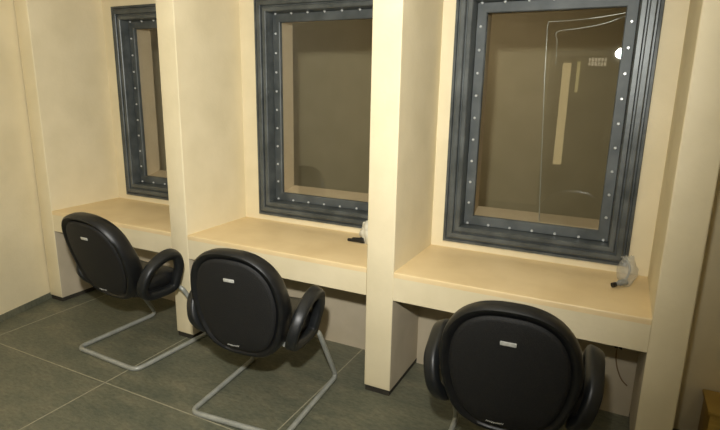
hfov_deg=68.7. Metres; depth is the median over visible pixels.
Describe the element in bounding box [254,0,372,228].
window
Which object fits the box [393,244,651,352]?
countertop
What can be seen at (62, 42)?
wall
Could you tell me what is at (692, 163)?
wall
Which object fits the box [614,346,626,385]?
hanging cable
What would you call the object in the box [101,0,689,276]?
wall
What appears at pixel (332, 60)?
window glass
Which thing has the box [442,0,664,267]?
window
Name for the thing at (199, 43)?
wall
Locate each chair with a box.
[61,212,206,370]
[187,248,336,429]
[423,300,604,429]
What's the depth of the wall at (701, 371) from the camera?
2.80 m
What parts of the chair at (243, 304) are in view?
armrest, panel, backrest, frame, seat, armrest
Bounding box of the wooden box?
[698,389,719,429]
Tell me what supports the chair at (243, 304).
on the floor
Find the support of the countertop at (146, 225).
on the wall at (701, 371)
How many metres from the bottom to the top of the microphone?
0.163 m
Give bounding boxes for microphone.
[611,256,630,287]
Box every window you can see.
[111,3,168,200]
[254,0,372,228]
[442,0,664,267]
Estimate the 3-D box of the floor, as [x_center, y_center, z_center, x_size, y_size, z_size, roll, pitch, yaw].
[-1.258,1.456,1.395,7.900,0.121,5.161,8,15,25]
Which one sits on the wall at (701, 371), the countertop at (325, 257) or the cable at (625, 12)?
the countertop at (325, 257)
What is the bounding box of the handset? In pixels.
[347,220,367,243]
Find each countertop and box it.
[52,197,171,251]
[187,217,366,294]
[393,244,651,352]
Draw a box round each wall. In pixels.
[0,0,49,314]
[14,0,118,300]
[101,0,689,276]
[133,168,719,429]
[155,0,245,338]
[364,0,443,395]
[630,0,719,429]
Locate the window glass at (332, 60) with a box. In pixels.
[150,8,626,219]
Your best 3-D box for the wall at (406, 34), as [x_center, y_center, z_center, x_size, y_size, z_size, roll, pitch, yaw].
[0.253,-0.180,3.030,0.162,2.360,0.613,8,15,25]
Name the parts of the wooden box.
lid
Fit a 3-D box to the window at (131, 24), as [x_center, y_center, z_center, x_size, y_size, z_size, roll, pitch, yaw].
[-1.470,-0.868,4.213,1.046,1.520,0.261,8,15,25]
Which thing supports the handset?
on the countertop at (325, 257)
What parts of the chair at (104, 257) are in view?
armrest, panel, backrest, frame, seat, armrest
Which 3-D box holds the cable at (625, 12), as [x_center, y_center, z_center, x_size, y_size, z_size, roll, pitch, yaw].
[1.199,-0.509,2.942,0.394,1.162,0.010,8,15,25]
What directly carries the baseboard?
attached to the wall at (24, 278)
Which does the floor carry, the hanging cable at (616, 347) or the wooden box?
the wooden box
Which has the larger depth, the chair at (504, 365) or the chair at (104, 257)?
the chair at (104, 257)
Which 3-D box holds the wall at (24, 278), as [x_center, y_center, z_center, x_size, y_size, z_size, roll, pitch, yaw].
[-3.108,-0.320,2.077,0.292,2.950,5.623,4,14,13]
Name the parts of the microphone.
cord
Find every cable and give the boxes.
[539,12,625,214]
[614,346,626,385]
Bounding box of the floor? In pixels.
[0,289,677,429]
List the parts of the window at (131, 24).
clamp frame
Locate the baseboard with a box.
[0,293,51,321]
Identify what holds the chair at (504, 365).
on the floor

